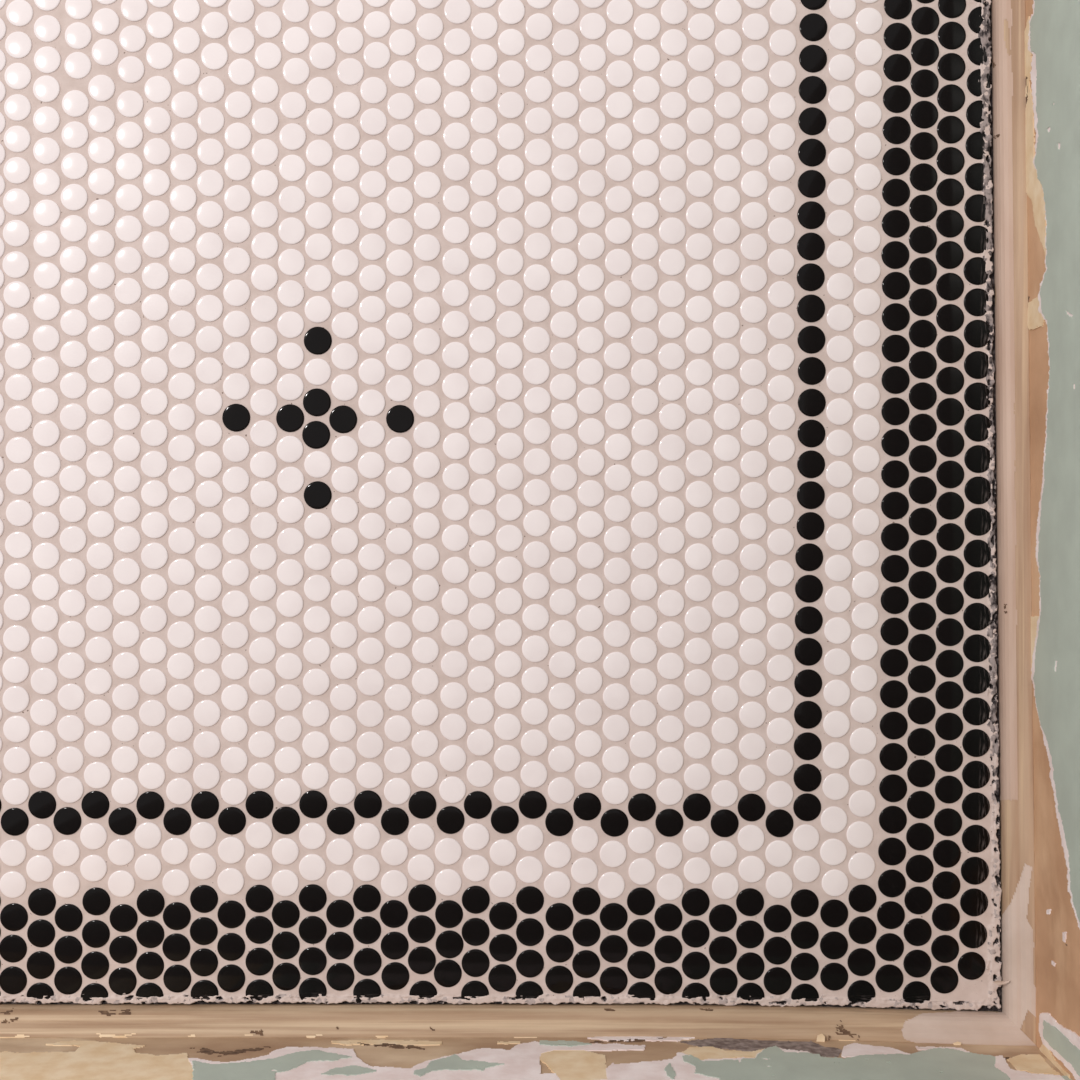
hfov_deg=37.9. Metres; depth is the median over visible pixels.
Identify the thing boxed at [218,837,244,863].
tile
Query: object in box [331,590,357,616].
tile
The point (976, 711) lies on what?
tile
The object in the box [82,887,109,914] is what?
tile
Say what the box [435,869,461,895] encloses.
tile
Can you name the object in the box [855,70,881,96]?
tile
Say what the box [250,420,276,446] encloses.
tile
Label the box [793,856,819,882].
tile
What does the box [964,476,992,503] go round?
tile
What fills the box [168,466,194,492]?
tile
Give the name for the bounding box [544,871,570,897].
tile
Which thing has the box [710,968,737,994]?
tile
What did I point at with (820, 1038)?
chip
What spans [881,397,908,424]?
tile
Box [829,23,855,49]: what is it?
tile
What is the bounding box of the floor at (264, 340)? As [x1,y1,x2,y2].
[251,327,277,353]
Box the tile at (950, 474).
[936,460,963,487]
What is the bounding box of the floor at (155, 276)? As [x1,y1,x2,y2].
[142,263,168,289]
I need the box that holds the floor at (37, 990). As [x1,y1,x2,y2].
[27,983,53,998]
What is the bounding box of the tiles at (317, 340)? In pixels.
[222,327,413,508]
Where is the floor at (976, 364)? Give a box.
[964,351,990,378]
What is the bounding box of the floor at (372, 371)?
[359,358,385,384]
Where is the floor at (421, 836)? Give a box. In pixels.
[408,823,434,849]
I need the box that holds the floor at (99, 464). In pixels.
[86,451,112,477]
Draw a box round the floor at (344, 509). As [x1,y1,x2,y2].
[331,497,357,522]
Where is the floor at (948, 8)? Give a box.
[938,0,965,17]
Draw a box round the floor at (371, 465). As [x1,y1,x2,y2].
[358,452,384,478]
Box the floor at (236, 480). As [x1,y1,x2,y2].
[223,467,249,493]
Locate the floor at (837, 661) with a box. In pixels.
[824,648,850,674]
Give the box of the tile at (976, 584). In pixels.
[963,571,990,598]
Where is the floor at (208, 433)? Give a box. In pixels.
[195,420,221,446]
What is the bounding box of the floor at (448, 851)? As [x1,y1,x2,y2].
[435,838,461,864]
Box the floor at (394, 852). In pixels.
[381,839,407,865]
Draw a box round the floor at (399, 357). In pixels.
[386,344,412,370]
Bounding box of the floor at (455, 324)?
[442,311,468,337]
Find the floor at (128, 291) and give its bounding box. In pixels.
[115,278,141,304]
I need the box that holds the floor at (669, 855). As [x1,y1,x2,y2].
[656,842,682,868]
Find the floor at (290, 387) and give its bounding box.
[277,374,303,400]
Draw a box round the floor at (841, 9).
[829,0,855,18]
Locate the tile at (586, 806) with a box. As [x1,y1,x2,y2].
[573,792,600,820]
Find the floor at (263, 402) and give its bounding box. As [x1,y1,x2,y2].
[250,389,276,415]
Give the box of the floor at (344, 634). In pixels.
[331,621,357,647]
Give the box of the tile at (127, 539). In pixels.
[114,526,140,552]
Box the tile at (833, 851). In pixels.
[820,838,846,864]
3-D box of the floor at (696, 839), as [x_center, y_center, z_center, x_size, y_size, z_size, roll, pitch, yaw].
[0.109,0.210,1.100,0.019,0.002,0.019,6,88,0]
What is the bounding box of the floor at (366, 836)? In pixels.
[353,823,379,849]
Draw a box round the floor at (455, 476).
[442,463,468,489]
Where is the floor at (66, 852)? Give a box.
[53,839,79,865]
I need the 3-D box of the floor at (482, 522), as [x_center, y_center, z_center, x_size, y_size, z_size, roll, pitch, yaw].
[-0.040,-0.012,1.100,0.019,0.002,0.019,13,90,0]
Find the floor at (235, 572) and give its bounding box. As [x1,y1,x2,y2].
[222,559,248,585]
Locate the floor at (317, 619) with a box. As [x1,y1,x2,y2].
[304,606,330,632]
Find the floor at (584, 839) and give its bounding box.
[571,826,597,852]
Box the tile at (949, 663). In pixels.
[936,650,963,677]
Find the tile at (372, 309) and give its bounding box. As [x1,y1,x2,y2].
[359,296,385,322]
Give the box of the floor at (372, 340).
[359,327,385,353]
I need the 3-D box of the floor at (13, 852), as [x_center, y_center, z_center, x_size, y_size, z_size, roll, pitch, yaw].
[-0.369,0.219,1.100,0.019,0.002,0.019,-2,90,0]
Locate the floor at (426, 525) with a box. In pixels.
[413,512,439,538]
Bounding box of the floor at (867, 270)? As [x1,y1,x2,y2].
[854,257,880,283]
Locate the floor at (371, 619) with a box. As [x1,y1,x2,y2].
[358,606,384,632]
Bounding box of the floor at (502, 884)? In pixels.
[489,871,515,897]
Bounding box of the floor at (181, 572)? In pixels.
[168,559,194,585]
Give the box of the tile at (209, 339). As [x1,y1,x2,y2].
[196,326,222,352]
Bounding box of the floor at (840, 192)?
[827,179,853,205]
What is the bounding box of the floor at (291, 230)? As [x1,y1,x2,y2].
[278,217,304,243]
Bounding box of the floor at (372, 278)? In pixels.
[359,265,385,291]
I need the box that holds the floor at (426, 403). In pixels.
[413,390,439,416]
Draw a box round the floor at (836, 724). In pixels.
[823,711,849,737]
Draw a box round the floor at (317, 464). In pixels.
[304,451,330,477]
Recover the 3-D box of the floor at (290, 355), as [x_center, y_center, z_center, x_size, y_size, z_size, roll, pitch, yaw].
[-0.175,-0.129,1.100,0.019,0.002,0.019,-6,90,0]
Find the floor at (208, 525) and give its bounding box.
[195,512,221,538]
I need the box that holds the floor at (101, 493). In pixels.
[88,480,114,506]
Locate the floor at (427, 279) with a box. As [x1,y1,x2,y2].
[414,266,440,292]
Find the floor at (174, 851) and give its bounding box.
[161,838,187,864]
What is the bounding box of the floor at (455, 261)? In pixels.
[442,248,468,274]
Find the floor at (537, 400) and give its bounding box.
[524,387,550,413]
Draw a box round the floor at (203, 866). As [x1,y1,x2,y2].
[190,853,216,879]
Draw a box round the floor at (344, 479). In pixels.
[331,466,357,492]
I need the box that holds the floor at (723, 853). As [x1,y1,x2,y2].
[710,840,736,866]
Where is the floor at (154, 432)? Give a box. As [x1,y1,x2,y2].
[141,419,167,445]
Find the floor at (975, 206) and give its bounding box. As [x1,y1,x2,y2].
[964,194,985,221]
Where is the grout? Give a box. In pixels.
[0,0,1001,1011]
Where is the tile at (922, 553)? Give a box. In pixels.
[909,540,936,566]
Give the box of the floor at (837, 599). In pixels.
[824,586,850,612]
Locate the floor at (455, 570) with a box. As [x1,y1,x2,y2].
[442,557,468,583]
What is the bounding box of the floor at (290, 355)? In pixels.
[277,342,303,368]
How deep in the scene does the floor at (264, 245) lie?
1.10 m
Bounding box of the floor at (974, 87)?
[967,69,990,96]
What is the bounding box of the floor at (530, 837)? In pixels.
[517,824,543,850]
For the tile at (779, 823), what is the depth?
1.10 m
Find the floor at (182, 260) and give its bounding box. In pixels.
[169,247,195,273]
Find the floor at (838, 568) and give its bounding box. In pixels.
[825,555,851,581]
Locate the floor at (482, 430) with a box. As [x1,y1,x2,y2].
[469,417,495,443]
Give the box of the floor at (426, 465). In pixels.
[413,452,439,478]
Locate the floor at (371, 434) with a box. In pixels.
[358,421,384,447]
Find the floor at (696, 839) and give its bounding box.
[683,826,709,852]
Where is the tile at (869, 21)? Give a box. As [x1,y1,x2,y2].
[856,8,882,34]
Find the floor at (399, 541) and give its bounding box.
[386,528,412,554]
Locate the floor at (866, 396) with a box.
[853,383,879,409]
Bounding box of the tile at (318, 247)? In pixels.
[305,233,331,260]
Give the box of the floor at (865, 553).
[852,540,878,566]
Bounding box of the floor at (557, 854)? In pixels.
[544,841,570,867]
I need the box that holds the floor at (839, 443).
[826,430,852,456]
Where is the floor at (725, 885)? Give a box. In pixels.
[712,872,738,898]
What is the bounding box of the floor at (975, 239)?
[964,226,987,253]
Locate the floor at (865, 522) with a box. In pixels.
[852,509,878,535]
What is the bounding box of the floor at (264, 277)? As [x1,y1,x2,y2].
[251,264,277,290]
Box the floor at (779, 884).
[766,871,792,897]
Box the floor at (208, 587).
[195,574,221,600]
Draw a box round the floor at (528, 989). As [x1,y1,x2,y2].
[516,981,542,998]
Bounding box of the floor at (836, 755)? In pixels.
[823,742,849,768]
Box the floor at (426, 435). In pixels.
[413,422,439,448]
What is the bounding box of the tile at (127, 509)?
[114,496,140,522]
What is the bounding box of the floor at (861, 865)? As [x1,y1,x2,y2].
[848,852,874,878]
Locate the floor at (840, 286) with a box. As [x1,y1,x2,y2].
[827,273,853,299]
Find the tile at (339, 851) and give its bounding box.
[326,838,352,864]
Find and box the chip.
[816,1034,824,1041]
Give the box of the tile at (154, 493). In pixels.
[141,480,167,506]
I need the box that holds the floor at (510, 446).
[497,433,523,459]
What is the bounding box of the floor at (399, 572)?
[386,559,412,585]
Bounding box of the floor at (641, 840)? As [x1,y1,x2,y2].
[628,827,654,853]
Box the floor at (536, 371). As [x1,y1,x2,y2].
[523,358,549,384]
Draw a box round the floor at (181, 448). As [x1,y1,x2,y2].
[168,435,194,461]
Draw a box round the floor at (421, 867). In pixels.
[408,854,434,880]
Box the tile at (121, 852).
[108,839,134,865]
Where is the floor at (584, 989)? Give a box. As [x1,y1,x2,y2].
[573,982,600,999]
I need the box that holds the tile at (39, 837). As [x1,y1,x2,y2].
[26,824,53,850]
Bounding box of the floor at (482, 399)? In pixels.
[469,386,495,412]
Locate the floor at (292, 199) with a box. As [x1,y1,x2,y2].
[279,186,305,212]
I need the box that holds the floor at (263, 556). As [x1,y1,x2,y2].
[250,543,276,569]
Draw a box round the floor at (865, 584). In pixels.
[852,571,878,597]
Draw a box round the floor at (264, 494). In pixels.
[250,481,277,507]
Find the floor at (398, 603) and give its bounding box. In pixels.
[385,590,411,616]
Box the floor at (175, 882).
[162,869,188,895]
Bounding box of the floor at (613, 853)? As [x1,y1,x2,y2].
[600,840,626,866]
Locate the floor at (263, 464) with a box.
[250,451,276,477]
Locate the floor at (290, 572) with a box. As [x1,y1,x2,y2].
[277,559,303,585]
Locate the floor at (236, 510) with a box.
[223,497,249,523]
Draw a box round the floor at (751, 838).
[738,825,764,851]
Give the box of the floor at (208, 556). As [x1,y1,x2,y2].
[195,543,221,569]
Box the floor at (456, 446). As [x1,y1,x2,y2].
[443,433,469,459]
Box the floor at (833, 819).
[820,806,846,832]
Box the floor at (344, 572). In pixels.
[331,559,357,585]
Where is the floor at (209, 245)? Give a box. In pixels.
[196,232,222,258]
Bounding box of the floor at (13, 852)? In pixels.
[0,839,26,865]
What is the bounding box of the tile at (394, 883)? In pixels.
[381,870,407,896]
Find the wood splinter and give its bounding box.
[993,980,1009,984]
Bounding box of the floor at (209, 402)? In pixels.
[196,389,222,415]
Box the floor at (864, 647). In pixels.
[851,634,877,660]
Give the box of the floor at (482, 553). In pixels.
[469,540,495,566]
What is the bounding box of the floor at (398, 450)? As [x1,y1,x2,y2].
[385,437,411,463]
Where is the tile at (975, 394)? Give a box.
[964,382,989,409]
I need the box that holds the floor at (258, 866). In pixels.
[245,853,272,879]
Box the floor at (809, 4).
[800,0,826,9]
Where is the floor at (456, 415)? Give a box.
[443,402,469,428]
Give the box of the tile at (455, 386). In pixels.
[442,373,468,399]
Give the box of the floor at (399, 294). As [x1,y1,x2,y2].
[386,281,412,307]
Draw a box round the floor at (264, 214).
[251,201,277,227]
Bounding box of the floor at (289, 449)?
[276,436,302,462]
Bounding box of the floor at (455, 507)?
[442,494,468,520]
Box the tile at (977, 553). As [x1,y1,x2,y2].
[964,539,990,566]
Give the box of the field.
[0,0,796,807]
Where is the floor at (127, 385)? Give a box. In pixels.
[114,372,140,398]
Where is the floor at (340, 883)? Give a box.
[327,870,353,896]
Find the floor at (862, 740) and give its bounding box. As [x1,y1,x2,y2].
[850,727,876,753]
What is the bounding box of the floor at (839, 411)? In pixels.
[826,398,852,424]
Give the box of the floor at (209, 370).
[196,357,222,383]
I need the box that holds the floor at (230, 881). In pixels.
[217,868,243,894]
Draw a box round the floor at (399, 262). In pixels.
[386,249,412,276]
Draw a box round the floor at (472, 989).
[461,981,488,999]
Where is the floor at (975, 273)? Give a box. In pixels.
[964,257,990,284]
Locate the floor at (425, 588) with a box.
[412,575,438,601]
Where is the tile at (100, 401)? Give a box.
[87,388,113,414]
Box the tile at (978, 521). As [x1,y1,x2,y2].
[965,508,991,535]
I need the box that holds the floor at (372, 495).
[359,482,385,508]
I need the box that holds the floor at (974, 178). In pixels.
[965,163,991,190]
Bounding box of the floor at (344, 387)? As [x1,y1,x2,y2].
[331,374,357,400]
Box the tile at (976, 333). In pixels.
[964,320,989,347]
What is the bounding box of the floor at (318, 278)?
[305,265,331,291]
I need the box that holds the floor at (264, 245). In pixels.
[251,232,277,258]
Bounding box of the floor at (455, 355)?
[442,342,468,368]
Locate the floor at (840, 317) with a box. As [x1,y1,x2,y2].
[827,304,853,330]
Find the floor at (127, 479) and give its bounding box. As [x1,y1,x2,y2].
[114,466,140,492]
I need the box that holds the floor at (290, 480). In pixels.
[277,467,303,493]
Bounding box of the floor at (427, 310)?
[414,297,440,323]
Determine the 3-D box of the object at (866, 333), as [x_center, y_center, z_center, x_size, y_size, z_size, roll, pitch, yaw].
[0.229,-0.145,1.100,0.019,0.002,0.019,-18,92,0]
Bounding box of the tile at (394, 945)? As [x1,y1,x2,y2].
[381,932,408,959]
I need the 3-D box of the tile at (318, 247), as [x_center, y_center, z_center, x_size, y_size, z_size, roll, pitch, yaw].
[-0.155,-0.205,1.100,0.019,0.002,0.019,-35,90,0]
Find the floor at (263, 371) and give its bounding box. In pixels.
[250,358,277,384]
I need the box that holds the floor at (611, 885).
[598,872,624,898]
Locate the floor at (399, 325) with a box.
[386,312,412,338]
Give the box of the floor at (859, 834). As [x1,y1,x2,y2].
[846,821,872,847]
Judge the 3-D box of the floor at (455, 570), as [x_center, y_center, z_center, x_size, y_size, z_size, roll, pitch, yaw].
[-0.059,0.021,1.100,0.019,0.002,0.019,38,90,0]
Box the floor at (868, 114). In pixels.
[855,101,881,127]
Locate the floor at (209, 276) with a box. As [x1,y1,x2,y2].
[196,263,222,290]
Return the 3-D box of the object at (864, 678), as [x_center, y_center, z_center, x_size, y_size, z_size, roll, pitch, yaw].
[0.227,0.097,1.100,0.019,0.002,0.019,-30,90,0]
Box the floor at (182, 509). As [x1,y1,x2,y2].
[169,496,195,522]
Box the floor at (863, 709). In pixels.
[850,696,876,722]
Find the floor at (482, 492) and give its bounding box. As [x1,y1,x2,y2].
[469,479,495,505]
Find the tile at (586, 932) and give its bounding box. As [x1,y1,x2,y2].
[572,919,599,946]
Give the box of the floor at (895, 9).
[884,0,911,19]
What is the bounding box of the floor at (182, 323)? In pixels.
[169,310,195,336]
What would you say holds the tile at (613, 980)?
on the grout
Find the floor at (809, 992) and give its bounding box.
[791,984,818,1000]
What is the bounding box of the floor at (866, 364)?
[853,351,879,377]
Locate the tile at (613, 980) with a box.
[600,967,627,994]
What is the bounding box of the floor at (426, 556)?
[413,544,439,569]
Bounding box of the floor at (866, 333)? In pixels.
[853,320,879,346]
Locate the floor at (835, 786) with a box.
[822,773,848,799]
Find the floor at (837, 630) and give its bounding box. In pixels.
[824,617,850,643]
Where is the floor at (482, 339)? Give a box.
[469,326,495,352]
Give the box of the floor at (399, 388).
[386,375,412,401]
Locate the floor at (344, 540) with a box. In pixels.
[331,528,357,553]
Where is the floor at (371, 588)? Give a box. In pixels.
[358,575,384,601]
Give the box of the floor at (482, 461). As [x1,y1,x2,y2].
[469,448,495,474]
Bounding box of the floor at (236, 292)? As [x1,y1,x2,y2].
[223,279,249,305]
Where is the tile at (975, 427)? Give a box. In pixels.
[964,414,991,441]
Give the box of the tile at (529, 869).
[516,856,542,882]
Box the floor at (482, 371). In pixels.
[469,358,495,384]
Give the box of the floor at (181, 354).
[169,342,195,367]
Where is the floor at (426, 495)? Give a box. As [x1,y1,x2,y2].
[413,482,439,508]
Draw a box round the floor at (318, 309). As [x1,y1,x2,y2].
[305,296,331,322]
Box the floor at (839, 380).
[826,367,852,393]
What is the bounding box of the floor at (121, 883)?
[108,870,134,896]
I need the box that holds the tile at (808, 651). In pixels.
[794,638,822,665]
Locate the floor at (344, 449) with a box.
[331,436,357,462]
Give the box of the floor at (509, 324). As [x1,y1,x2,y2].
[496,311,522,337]
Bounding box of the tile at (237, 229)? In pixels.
[224,216,250,242]
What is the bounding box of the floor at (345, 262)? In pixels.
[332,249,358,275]
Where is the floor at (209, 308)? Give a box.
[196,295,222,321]
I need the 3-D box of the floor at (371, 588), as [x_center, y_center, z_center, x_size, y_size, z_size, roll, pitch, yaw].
[-0.118,0.034,1.100,0.019,0.002,0.019,7,90,0]
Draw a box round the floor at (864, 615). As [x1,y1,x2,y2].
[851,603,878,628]
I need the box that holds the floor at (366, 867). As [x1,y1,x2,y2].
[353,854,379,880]
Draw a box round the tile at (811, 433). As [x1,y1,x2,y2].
[797,419,824,446]
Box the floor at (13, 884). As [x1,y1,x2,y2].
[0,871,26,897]
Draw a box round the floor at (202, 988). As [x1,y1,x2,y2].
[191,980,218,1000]
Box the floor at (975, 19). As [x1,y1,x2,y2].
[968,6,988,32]
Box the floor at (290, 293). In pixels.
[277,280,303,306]
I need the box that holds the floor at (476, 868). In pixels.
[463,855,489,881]
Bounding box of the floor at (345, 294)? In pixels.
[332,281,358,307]
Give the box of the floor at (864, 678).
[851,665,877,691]
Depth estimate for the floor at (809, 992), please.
1.10 m
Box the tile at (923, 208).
[909,194,936,222]
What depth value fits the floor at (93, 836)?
1.10 m
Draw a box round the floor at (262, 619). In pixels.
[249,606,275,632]
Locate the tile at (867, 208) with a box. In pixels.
[854,195,880,221]
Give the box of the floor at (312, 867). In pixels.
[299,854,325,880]
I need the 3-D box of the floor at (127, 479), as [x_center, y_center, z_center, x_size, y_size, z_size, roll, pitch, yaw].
[-0.289,-0.043,1.100,0.019,0.002,0.019,-37,89,-1]
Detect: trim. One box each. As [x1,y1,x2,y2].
[0,1004,1035,1045]
[992,0,1035,1044]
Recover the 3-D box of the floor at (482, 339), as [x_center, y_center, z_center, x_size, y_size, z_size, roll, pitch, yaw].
[-0.040,-0.140,1.100,0.019,0.002,0.019,-11,90,0]
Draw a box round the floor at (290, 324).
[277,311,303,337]
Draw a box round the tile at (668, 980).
[654,967,681,994]
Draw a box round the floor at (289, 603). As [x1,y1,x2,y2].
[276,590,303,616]
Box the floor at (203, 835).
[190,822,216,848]
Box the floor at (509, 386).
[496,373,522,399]
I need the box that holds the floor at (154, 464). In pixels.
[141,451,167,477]
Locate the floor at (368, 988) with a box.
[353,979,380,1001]
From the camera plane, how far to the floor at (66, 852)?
1.10 m
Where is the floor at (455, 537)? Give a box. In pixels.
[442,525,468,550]
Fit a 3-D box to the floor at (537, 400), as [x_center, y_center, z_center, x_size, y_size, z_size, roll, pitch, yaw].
[-0.002,-0.098,1.100,0.019,0.002,0.019,-1,90,0]
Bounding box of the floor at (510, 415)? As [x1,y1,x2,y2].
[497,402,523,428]
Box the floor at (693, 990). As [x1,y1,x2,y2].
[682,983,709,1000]
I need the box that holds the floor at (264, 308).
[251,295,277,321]
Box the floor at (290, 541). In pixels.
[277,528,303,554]
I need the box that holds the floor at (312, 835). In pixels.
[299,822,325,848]
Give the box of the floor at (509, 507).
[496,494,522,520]
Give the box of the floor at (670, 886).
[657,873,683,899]
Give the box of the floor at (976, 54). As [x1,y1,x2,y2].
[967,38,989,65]
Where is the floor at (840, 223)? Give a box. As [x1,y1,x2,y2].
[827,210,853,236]
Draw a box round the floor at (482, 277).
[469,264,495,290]
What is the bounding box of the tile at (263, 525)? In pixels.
[250,512,277,538]
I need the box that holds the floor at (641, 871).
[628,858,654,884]
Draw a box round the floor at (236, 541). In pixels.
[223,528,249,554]
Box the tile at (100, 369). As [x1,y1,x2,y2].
[87,356,113,382]
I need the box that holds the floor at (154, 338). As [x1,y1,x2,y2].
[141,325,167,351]
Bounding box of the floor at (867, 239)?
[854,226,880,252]
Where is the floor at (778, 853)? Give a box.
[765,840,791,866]
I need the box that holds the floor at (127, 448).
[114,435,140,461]
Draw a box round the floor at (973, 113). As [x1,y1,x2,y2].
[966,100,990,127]
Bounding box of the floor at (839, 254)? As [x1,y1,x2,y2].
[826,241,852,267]
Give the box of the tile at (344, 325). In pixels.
[331,312,358,338]
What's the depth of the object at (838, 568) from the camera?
1.10 m
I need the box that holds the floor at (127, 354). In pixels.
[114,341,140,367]
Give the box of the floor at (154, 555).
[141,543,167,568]
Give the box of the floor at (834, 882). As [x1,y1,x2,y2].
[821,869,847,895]
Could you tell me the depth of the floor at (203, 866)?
1.10 m
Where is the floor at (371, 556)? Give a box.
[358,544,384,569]
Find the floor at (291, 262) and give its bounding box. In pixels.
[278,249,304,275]
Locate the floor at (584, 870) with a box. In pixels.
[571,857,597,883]
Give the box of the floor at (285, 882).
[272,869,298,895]
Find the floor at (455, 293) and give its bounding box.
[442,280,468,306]
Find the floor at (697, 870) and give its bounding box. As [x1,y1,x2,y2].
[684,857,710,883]
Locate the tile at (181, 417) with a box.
[168,404,194,430]
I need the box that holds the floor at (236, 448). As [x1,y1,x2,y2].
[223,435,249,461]
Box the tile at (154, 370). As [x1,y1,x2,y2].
[141,357,167,383]
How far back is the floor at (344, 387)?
1.10 m
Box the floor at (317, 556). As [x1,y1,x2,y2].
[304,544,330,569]
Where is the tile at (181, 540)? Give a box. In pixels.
[168,527,194,553]
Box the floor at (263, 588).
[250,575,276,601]
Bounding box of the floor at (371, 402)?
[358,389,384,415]
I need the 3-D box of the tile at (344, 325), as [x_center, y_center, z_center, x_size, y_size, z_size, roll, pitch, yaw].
[-0.137,-0.150,1.100,0.019,0.002,0.019,42,90,0]
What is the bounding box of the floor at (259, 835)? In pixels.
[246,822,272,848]
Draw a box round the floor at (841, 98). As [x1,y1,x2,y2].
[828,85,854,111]
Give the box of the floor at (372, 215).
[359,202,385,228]
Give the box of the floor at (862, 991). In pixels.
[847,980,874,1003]
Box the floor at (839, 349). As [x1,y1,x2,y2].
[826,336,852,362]
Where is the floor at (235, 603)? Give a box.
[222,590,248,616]
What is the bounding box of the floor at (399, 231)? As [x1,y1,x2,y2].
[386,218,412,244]
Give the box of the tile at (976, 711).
[962,697,990,724]
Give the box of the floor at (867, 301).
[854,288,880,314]
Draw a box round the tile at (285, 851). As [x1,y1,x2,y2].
[272,838,298,864]
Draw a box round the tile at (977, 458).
[964,445,991,472]
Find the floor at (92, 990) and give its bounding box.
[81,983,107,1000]
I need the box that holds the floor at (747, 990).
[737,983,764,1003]
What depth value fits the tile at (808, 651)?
1.10 m
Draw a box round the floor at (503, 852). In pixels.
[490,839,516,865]
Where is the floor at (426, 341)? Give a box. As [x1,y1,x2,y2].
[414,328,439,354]
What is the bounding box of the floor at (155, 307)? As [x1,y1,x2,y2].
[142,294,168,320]
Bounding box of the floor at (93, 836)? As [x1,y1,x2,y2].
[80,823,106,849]
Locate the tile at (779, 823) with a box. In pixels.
[766,809,793,836]
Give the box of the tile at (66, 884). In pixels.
[53,871,79,897]
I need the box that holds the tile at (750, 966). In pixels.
[737,952,764,979]
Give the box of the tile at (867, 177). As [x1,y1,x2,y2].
[854,164,880,190]
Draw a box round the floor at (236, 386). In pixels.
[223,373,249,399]
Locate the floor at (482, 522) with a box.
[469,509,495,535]
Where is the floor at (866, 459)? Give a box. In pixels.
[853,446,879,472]
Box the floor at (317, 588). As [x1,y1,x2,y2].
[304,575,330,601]
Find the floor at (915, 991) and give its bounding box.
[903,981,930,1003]
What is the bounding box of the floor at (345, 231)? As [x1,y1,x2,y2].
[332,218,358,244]
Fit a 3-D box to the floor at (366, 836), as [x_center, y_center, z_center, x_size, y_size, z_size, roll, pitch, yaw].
[-0.121,0.207,1.100,0.019,0.002,0.019,22,90,0]
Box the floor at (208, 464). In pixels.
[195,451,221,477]
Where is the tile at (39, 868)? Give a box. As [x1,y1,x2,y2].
[26,855,52,881]
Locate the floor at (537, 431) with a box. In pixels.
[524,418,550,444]
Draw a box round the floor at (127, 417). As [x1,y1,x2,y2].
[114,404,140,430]
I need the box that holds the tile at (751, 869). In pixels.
[738,856,764,882]
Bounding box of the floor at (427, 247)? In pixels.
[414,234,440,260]
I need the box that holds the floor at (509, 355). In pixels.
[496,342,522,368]
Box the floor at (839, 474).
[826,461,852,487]
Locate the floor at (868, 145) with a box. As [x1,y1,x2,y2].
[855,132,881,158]
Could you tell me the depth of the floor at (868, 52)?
1.10 m
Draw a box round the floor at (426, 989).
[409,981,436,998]
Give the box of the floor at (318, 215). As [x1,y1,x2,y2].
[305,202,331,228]
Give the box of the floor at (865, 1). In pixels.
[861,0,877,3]
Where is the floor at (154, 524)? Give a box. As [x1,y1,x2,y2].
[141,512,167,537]
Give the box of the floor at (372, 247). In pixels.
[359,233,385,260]
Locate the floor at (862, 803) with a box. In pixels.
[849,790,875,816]
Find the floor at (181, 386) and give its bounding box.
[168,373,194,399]
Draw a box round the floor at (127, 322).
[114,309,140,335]
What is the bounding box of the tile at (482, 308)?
[469,295,495,321]
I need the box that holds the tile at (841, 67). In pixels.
[828,54,854,80]
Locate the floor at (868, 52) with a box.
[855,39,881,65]
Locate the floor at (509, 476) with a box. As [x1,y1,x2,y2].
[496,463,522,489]
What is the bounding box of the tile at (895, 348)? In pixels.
[882,335,909,362]
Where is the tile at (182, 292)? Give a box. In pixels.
[169,279,195,305]
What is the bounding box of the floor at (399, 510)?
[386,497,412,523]
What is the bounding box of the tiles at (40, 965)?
[0,7,990,994]

